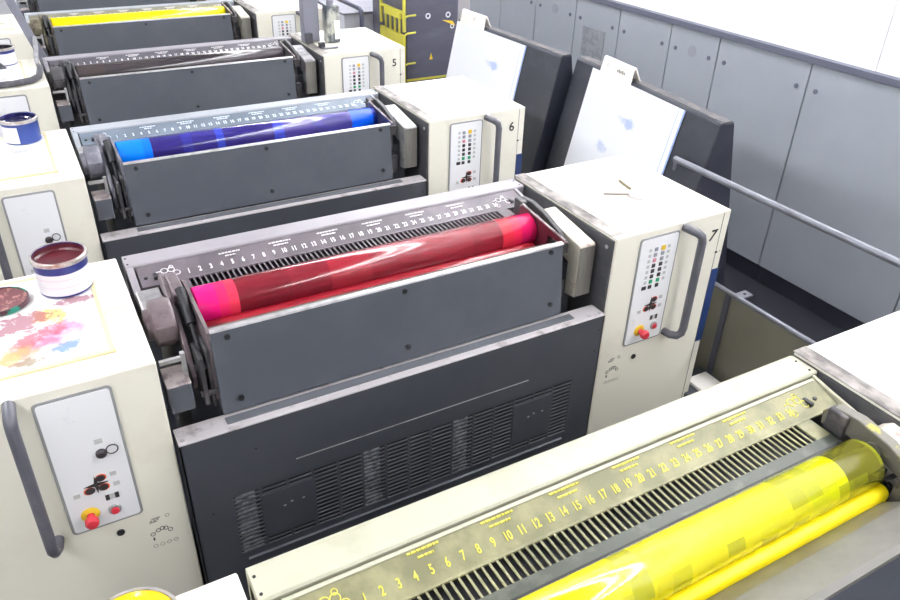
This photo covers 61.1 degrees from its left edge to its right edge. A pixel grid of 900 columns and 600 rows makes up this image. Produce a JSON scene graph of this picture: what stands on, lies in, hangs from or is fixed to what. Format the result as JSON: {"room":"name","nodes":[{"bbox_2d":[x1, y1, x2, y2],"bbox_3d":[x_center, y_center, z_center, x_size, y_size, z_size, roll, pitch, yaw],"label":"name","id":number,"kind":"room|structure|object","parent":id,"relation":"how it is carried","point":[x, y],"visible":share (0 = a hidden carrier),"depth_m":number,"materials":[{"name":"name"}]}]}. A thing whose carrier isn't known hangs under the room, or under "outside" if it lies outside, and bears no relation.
{"room":"print shop","nodes":[
{"label":"print shop","id":0,"kind":"room"},
{"bbox_2d":[0,0,211,14],"bbox_3d":[-5.625,-4.584,7.778,8.420,3.550,0.100,-15,35,-25],"label":"wall","id":1,"kind":"structure","parent":0,"point":[4,9],"depth_m":8.81,"materials":[{"name":"grey paint"}]},
{"bbox_2d":[458,0,469,18],"bbox_3d":[1.653,-2.182,4.214,0.100,3.550,14.500,-15,35,-25],"label":"wall","id":2,"kind":"structure","parent":0,"point":[462,4],"depth_m":6.96,"materials":[{"name":"white paint"}]},
{"bbox_2d":[167,263,844,584],"bbox_3d":[-2.112,0.377,3.343,8.420,0.100,14.500,-15,35,-25],"label":"floor","id":3,"kind":"structure","parent":0,"point":[818,329],"depth_m":3.94,"materials":[{"name":"grey concrete"}]},
{"bbox_2d":[0,14,33,59],"bbox_3d":[-2.735,-1.136,4.684,0.474,1.048,0.610,-15,35,-25],"label":"base cabinet","id":4,"kind":"object","parent":3,"relation":"on","point":[23,49],"visible":0.06,"depth_m":4.35,"materials":[{"name":"beige metal"}]},
{"bbox_2d":[0,15,13,30],"bbox_3d":[-2.761,-1.603,4.438,0.380,0.006,0.417,-15,35,-25],"label":"mat","id":5,"kind":"object","parent":4,"relation":"on","point":[5,21],"visible":1,"depth_m":4.48,"materials":[{"name":"white paper"}]},
{"bbox_2d":[0,59,59,136],"bbox_3d":[-2.155,-0.582,3.807,0.474,1.048,0.610,-15,35,-25],"label":"base cabinet","id":6,"kind":"object","parent":3,"relation":"on","point":[36,97],"visible":0.08,"depth_m":3.46,"materials":[{"name":"beige metal"}]},
{"bbox_2d":[0,61,25,81],"bbox_3d":[-2.187,-1.047,3.558,0.367,0.006,0.417,-15,35,-25],"label":"mat","id":7,"kind":"object","parent":6,"relation":"on","point":[14,72],"visible":0.57,"depth_m":3.60,"materials":[{"name":"white paper"}]},
{"bbox_2d":[0,44,17,65],"bbox_3d":[-2.183,-1.193,3.717,0.124,0.083,0.124,-15,35,-25],"label":"tin","id":8,"kind":"object","parent":7,"relation":"on","point":[7,52],"visible":0.99,"depth_m":3.69,"materials":[{"name":"white metal"}]},
{"bbox_2d":[0,64,42,88],"bbox_3d":[-2.023,-0.981,3.417,0.176,0.044,0.518,21,36,28],"label":"handle","id":9,"kind":"object","parent":6,"relation":"on","point":[39,71],"visible":1,"depth_m":3.44,"materials":[{"name":"grey metal"}]},
{"bbox_2d":[32,36,39,66],"bbox_3d":[-2.046,-1.228,3.761,0.034,0.102,0.238,-12,34,-21],"label":"cable","id":10,"kind":"object","parent":6,"relation":"on","point":[34,38],"visible":0.93,"depth_m":3.82,"materials":[{"name":"grey plastic"}]},
{"bbox_2d":[5,0,64,128],"bbox_3d":[-2.155,-1.003,4.015,0.199,1.550,0.050,-15,35,-25],"label":"post","id":11,"kind":"object","parent":3,"relation":"on","point":[12,5],"visible":0.14,"depth_m":3.81,"materials":[{"name":"grey metal"}]},
{"bbox_2d":[0,129,103,280],"bbox_3d":[-1.575,-0.027,2.930,0.474,1.048,0.610,-15,35,-25],"label":"base cabinet","id":12,"kind":"object","parent":3,"relation":"on","point":[37,211],"visible":0.13,"depth_m":2.58,"materials":[{"name":"beige metal"}]},
{"bbox_2d":[0,132,57,180],"bbox_3d":[-1.609,-0.498,2.688,0.374,0.006,0.443,-15,35,-25],"label":"mat","id":13,"kind":"object","parent":12,"relation":"on","point":[34,159],"visible":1,"depth_m":2.69,"materials":[{"name":"white paper"}]},
{"bbox_2d":[0,111,41,144],"bbox_3d":[-1.594,-0.637,2.833,0.132,0.089,0.132,-15,35,-25],"label":"tin","id":14,"kind":"object","parent":13,"relation":"on","point":[21,127],"visible":1,"depth_m":2.80,"materials":[{"name":"metal"}]},
{"bbox_2d":[45,237,52,242],"bbox_3d":[-1.372,-0.205,2.611,0.024,0.024,0.012,-15,35,-25],"label":"switch","id":15,"kind":"object","parent":12,"relation":"attached to","point":[47,239],"depth_m":2.61,"materials":[{"name":"grey plastic"}]},
{"bbox_2d":[0,259,203,599],"bbox_3d":[-0.995,0.527,2.052,0.474,1.048,0.610,-15,35,-25],"label":"base cabinet","id":16,"kind":"object","parent":3,"relation":"on","point":[93,506],"visible":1,"depth_m":1.77,"materials":[{"name":"beige metal"}]},
{"bbox_2d":[0,277,115,380],"bbox_3d":[-1.028,0.056,1.812,0.376,0.006,0.443,-15,35,-25],"label":"paper","id":17,"kind":"object","parent":16,"relation":"on","point":[46,333],"visible":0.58,"depth_m":1.78,"materials":[{"name":"white paper"}]},
{"bbox_2d":[0,286,29,316],"bbox_3d":[-1.107,0.005,1.878,0.128,0.015,0.128,-15,35,-25],"label":"lid","id":18,"kind":"object","parent":17,"relation":"on","point":[13,299],"visible":1,"depth_m":1.88,"materials":[{"name":"red metal"}]},
{"bbox_2d":[28,241,92,298],"bbox_3d":[-0.984,-0.076,1.935,0.133,0.100,0.133,-15,35,-25],"label":"tin","id":19,"kind":"object","parent":17,"relation":"on","point":[61,269],"visible":1,"depth_m":1.91,"materials":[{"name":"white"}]},
{"bbox_2d":[95,449,106,458],"bbox_3d":[-0.792,0.350,1.733,0.024,0.024,0.012,-15,35,-25],"label":"switch","id":20,"kind":"object","parent":16,"relation":"attached to","point":[99,453],"depth_m":1.73,"materials":[{"name":"grey plastic"}]},
{"bbox_2d":[105,491,119,500],"bbox_3d":[-0.800,0.464,1.806,0.030,0.016,0.004,-15,35,-25],"label":"rocker switch","id":21,"kind":"object","parent":16,"relation":"attached to","point":[109,495],"depth_m":1.80,"materials":[{"name":"grey plastic"}]},
{"bbox_2d":[16,0,205,17],"bbox_3d":[-2.557,-1.939,5.970,1.298,1.085,0.523,-15,35,-25],"label":"fountain","id":22,"kind":"object","parent":3,"relation":"on","point":[25,6],"visible":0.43,"depth_m":5.47,"materials":[{"name":"metal"}]},
{"bbox_2d":[24,0,251,153],"bbox_3d":[-1.977,-1.384,5.093,1.298,1.085,0.523,-15,35,-25],"label":"fountain","id":23,"kind":"object","parent":3,"relation":"on","point":[80,31],"visible":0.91,"depth_m":4.73,"materials":[{"name":"metal"}]},
{"bbox_2d":[42,35,316,259],"bbox_3d":[-1.397,-0.830,4.215,1.298,1.085,0.523,-15,35,-25],"label":"fountain","id":24,"kind":"object","parent":3,"relation":"on","point":[86,89],"visible":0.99,"depth_m":3.86,"materials":[{"name":"metal"}]},
{"bbox_2d":[175,573,246,599],"bbox_3d":[-0.415,1.081,1.175,0.474,1.048,0.610,-15,35,-25],"label":"base cabinet","id":25,"kind":"object","parent":3,"relation":"on","point":[229,587],"visible":1,"depth_m":1.20,"materials":[{"name":"white metal"}]},
{"bbox_2d":[108,587,177,599],"bbox_3d":[-0.431,0.483,1.057,0.132,0.097,0.132,-15,35,-25],"label":"tin","id":26,"kind":"object","parent":25,"relation":"on","point":[140,593],"visible":1,"depth_m":1.08,"materials":[{"name":"metal"}]},
{"bbox_2d":[70,89,416,231],"bbox_3d":[-0.818,-0.276,3.338,1.298,1.085,0.523,-15,35,-25],"label":"fountain","id":27,"kind":"object","parent":3,"relation":"on","point":[152,170],"visible":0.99,"depth_m":2.98,"materials":[{"name":"metal"}]},
{"bbox_2d":[100,175,426,411],"bbox_3d":[-0.687,-0.028,3.198,1.290,0.816,0.072,-15,35,-25],"label":"guard","id":28,"kind":"object","parent":3,"relation":"on","point":[118,244],"visible":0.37,"depth_m":2.95,"materials":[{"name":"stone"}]},
{"bbox_2d":[233,0,323,37],"bbox_3d":[-1.172,-1.562,5.447,0.488,1.060,0.612,-15,35,-25],"label":"base cabinet","id":29,"kind":"object","parent":3,"relation":"on","point":[268,18],"visible":0.23,"depth_m":5.01,"materials":[{"name":"beige metal"}]},
{"bbox_2d":[318,0,372,30],"bbox_3d":[-0.623,-1.560,5.468,0.460,1.064,0.490,-15,35,-25],"label":"base cabinet","id":30,"kind":"object","parent":3,"relation":"on","point":[348,16],"visible":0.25,"depth_m":5.01,"materials":[{"name":"grey metal"}]},
{"bbox_2d":[288,27,404,96],"bbox_3d":[-0.592,-1.007,4.570,0.488,1.060,0.612,-15,35,-25],"label":"base cabinet","id":31,"kind":"object","parent":3,"relation":"on","point":[364,59],"visible":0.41,"depth_m":4.18,"materials":[{"name":"beige metal"}]},
{"bbox_2d":[299,0,319,42],"bbox_3d":[-0.764,-1.765,4.066,0.090,0.750,0.085,-15,35,-25],"label":"post","id":32,"kind":"object","parent":31,"relation":"on","point":[308,9],"visible":1,"depth_m":4.19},
{"bbox_2d":[318,42,338,48],"bbox_3d":[-0.661,-1.384,4.142,0.095,0.026,0.061,-15,35,-25],"label":"clamp","id":33,"kind":"object","parent":31,"relation":"on","point":[320,44],"visible":1,"depth_m":4.13,"materials":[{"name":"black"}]},
{"bbox_2d":[322,0,339,42],"bbox_3d":[-0.656,-1.546,4.211,0.080,0.234,0.061,-15,35,-25],"label":"canister","id":34,"kind":"object","parent":31,"relation":"on","point":[331,22],"visible":1,"depth_m":4.19,"materials":[{"name":"silver metal"}]},
{"bbox_2d":[337,0,363,26],"bbox_3d":[-0.774,-1.512,5.301,0.027,1.149,0.914,-15,35,-25],"label":"railing","id":35,"kind":"object","parent":3,"relation":"on","point":[346,2],"visible":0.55,"depth_m":4.72,"materials":[{"name":"grey metal"}]},
{"bbox_2d":[121,179,595,427],"bbox_3d":[-0.238,0.279,2.461,1.298,1.085,0.523,-15,35,-25],"label":"fountain","id":36,"kind":"object","parent":3,"relation":"on","point":[239,321],"visible":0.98,"depth_m":2.11,"materials":[{"name":"metal"}]},
{"bbox_2d":[173,304,604,599],"bbox_3d":[-0.107,0.526,2.321,1.290,0.816,0.072,-15,35,-25],"label":"guard","id":37,"kind":"object","parent":3,"relation":"on","point":[264,481],"visible":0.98,"depth_m":2.15,"materials":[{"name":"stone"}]},
{"bbox_2d":[233,379,570,553],"bbox_3d":[-0.090,0.472,2.260,1.087,0.223,0.003,-15,35,-25],"label":"grille","id":38,"kind":"object","parent":37,"relation":"attached to","point":[289,506],"depth_m":2.22,"materials":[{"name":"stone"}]},
{"bbox_2d":[379,0,415,82],"bbox_3d":[-0.330,-1.471,4.822,0.085,1.600,0.341,-15,35,-25],"label":"gate","id":39,"kind":"object","parent":3,"relation":"on","point":[389,33],"visible":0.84,"depth_m":4.64,"materials":[{"name":"metal"}]},
{"bbox_2d":[372,0,457,82],"bbox_3d":[-0.235,-1.510,5.015,0.355,1.470,0.503,-15,35,-25],"label":"machine cover","id":40,"kind":"object","parent":3,"relation":"on","point":[434,24],"visible":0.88,"depth_m":4.70,"materials":[{"name":"grey metal"}]},
{"bbox_2d":[373,76,524,195],"bbox_3d":[-0.012,-0.453,3.692,0.488,1.060,0.612,-15,35,-25],"label":"base cabinet","id":41,"kind":"object","parent":3,"relation":"on","point":[469,134],"visible":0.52,"depth_m":3.33,"materials":[{"name":"beige metal"}]},
{"bbox_2d":[470,0,500,28],"bbox_3d":[0.430,-2.036,6.147,0.408,1.222,0.450,-15,35,-25],"label":"cabinet","id":42,"kind":"object","parent":3,"relation":"on","point":[491,9],"visible":0.02,"depth_m":5.85,"materials":[{"name":"grey metal"}]},
{"bbox_2d":[458,18,572,173],"bbox_3d":[0.324,-0.826,4.170,0.473,1.215,0.903,-16,36,-27],"label":"board","id":43,"kind":"object","parent":3,"relation":"on","point":[546,74],"visible":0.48,"depth_m":3.67,"materials":[{"name":"black metal"}]},
{"bbox_2d":[460,9,490,31],"bbox_3d":[0.135,-1.482,4.033,0.055,0.072,0.225,-16,36,-27],"label":"folded card","id":44,"kind":"object","parent":43,"relation":"on","point":[469,18],"visible":1,"depth_m":4.01,"materials":[{"name":"white paper"}]},
{"bbox_2d":[446,21,526,100],"bbox_3d":[0.129,-1.041,4.074,0.160,0.732,0.633,-16,36,-27],"label":"sheet","id":45,"kind":"object","parent":43,"relation":"on","point":[494,62],"visible":0.36,"depth_m":3.95,"materials":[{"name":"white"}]},
{"bbox_2d":[500,0,536,40],"bbox_3d":[0.649,-1.826,5.815,0.408,1.222,0.450,-15,35,-25],"label":"cabinet","id":46,"kind":"object","parent":3,"relation":"on","point":[517,17],"visible":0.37,"depth_m":5.54,"materials":[{"name":"grey metal"}]},
{"bbox_2d":[533,0,576,55],"bbox_3d":[0.869,-1.616,5.482,0.408,1.222,0.451,-15,35,-25],"label":"cabinet","id":47,"kind":"object","parent":3,"relation":"on","point":[554,27],"visible":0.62,"depth_m":5.18,"materials":[{"name":"grey metal"}]},
{"bbox_2d":[572,0,624,72],"bbox_3d":[1.085,-1.410,5.156,0.408,1.222,0.433,-15,35,-25],"label":"cabinet","id":48,"kind":"object","parent":3,"relation":"on","point":[597,22],"visible":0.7,"depth_m":4.84,"materials":[{"name":"grey metal"}]},
{"bbox_2d":[580,25,604,61],"bbox_3d":[0.916,-1.651,4.907,0.006,0.180,0.220,-15,35,-25],"label":"vent grille","id":49,"kind":"object","parent":48,"relation":"attached to","point":[592,37],"depth_m":4.89,"materials":[{"name":"grey metal"}]},
{"bbox_2d":[511,155,730,434],"bbox_3d":[0.568,0.102,2.815,0.488,1.060,0.612,-15,35,-25],"label":"base cabinet","id":50,"kind":"object","parent":3,"relation":"on","point":[657,256],"visible":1,"depth_m":2.52,"materials":[{"name":"beige metal"}]},
{"bbox_2d":[603,192,642,199],"bbox_3d":[0.576,-0.350,2.536,0.130,0.009,0.036,11,33,14],"label":"knife","id":51,"kind":"object","parent":50,"relation":"on","point":[604,193],"visible":1,"depth_m":2.54,"materials":[{"name":"silver metal"}]},
{"bbox_2d":[618,179,630,189],"bbox_3d":[0.598,-0.395,2.610,0.009,0.008,0.076,-9,33,-16],"label":"stick","id":52,"kind":"object","parent":50,"relation":"on","point":[619,180],"visible":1,"depth_m":2.60,"materials":[{"name":"brown wood"}]},
{"bbox_2d":[545,56,733,285],"bbox_3d":[0.826,-0.366,3.444,0.473,1.215,0.988,-11,34,-20],"label":"board","id":53,"kind":"object","parent":3,"relation":"on","point":[704,138],"visible":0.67,"depth_m":2.89,"materials":[{"name":"black"}]},
{"bbox_2d":[600,55,639,85],"bbox_3d":[0.722,-0.974,3.231,0.055,0.072,0.225,-11,34,-20],"label":"folded card","id":54,"kind":"object","parent":53,"relation":"on","point":[613,68],"visible":1,"depth_m":3.21,"materials":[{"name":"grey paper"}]},
{"bbox_2d":[564,68,685,175],"bbox_3d":[0.679,-0.544,3.289,0.160,0.732,0.650,-11,34,-20],"label":"sheet","id":55,"kind":"object","parent":53,"relation":"on","point":[615,118],"visible":0.38,"depth_m":3.20,"materials":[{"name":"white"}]},
{"bbox_2d":[615,3,677,88],"bbox_3d":[1.298,-1.206,4.833,0.408,1.222,0.442,-15,35,-25],"label":"cabinet","id":56,"kind":"object","parent":3,"relation":"on","point":[644,35],"visible":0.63,"depth_m":4.51,"materials":[{"name":"grey metal"}]},
{"bbox_2d":[662,18,725,108],"bbox_3d":[1.494,-1.018,4.536,0.408,1.222,0.363,-15,35,-25],"label":"cabinet","id":57,"kind":"object","parent":3,"relation":"on","point":[694,47],"visible":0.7,"depth_m":4.22,"materials":[{"name":"grey metal"}]},
{"bbox_2d":[684,366,721,396],"bbox_3d":[0.963,0.472,2.943,0.180,0.315,0.260,-15,35,-25],"label":"box","id":58,"kind":"object","parent":3,"relation":"on","point":[697,370],"visible":0.09,"depth_m":2.94,"materials":[{"name":"metal"}]},
{"bbox_2d":[690,371,720,390],"bbox_3d":[0.969,0.318,2.882,0.100,0.012,0.110,-15,35,-25],"label":"pad","id":59,"kind":"object","parent":58,"relation":"on","point":[701,381],"visible":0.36,"depth_m":2.89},
{"bbox_2d":[736,290,752,298],"bbox_3d":[1.072,0.253,2.998,0.090,0.638,0.040,-15,35,-25],"label":"bracket","id":60,"kind":"object","parent":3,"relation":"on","point":[744,294],"visible":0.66,"depth_m":2.84,"materials":[{"name":"grey metal"}]},
{"bbox_2d":[707,31,816,280],"bbox_3d":[1.723,-0.799,4.190,0.408,1.222,0.576,-15,35,-25],"label":"wall panel","id":61,"kind":"object","parent":3,"relation":"on","point":[760,86],"visible":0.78,"depth_m":3.97,"materials":[{"name":"grey metal"}]},
{"bbox_2d":[672,156,899,381],"bbox_3d":[1.339,0.392,2.377,0.034,1.062,2.094,-15,35,-25],"label":"guard rail","id":62,"kind":"object","parent":3,"relation":"on","point":[739,337],"visible":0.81,"depth_m":2.75,"materials":[{"name":"grey metal"}]},
{"bbox_2d":[758,56,899,330],"bbox_3d":[2.049,-0.488,3.698,0.408,1.222,0.758,-15,35,-25],"label":"wall panel","id":63,"kind":"object","parent":3,"relation":"on","point":[842,171],"visible":0.84,"depth_m":3.61,"materials":[{"name":"grey metal"}]},
{"bbox_2d":[792,310,899,487],"bbox_3d":[1.147,0.656,1.938,0.488,1.060,0.612,-15,35,-25],"label":"base cabinet","id":64,"kind":"object","parent":3,"relation":"on","point":[860,364],"visible":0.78,"depth_m":1.75,"materials":[{"name":"beige metal"}]},
{"bbox_2d":[895,299,899,311],"bbox_3d":[2.394,-0.159,3.175,0.408,1.222,0.657,-15,35,-25],"label":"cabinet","id":65,"kind":"object","parent":3,"relation":"on","point":[898,304],"visible":0.02,"depth_m":3.50,"materials":[{"name":"grey metal"}]},
{"bbox_2d":[245,356,899,599],"bbox_3d":[0.344,0.833,1.584,1.302,1.085,0.523,-15,35,-25],"label":"fountain","id":66,"kind":"object","parent":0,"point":[729,489],"visible":1,"depth_m":1.36,"materials":[{"name":"cream paint"},{"name":"green grey steel"},{"name":"grey paint"}]},
{"bbox_2d":[615,0,899,77],"bbox_3d":[0.990,-2.897,4.179,0.030,2.326,11.468,-15,35,-25],"label":"wall","id":67,"kind":"structure","parent":0,"point":[865,34],"depth_m":3.57,"materials":[{"name":"white paint"}]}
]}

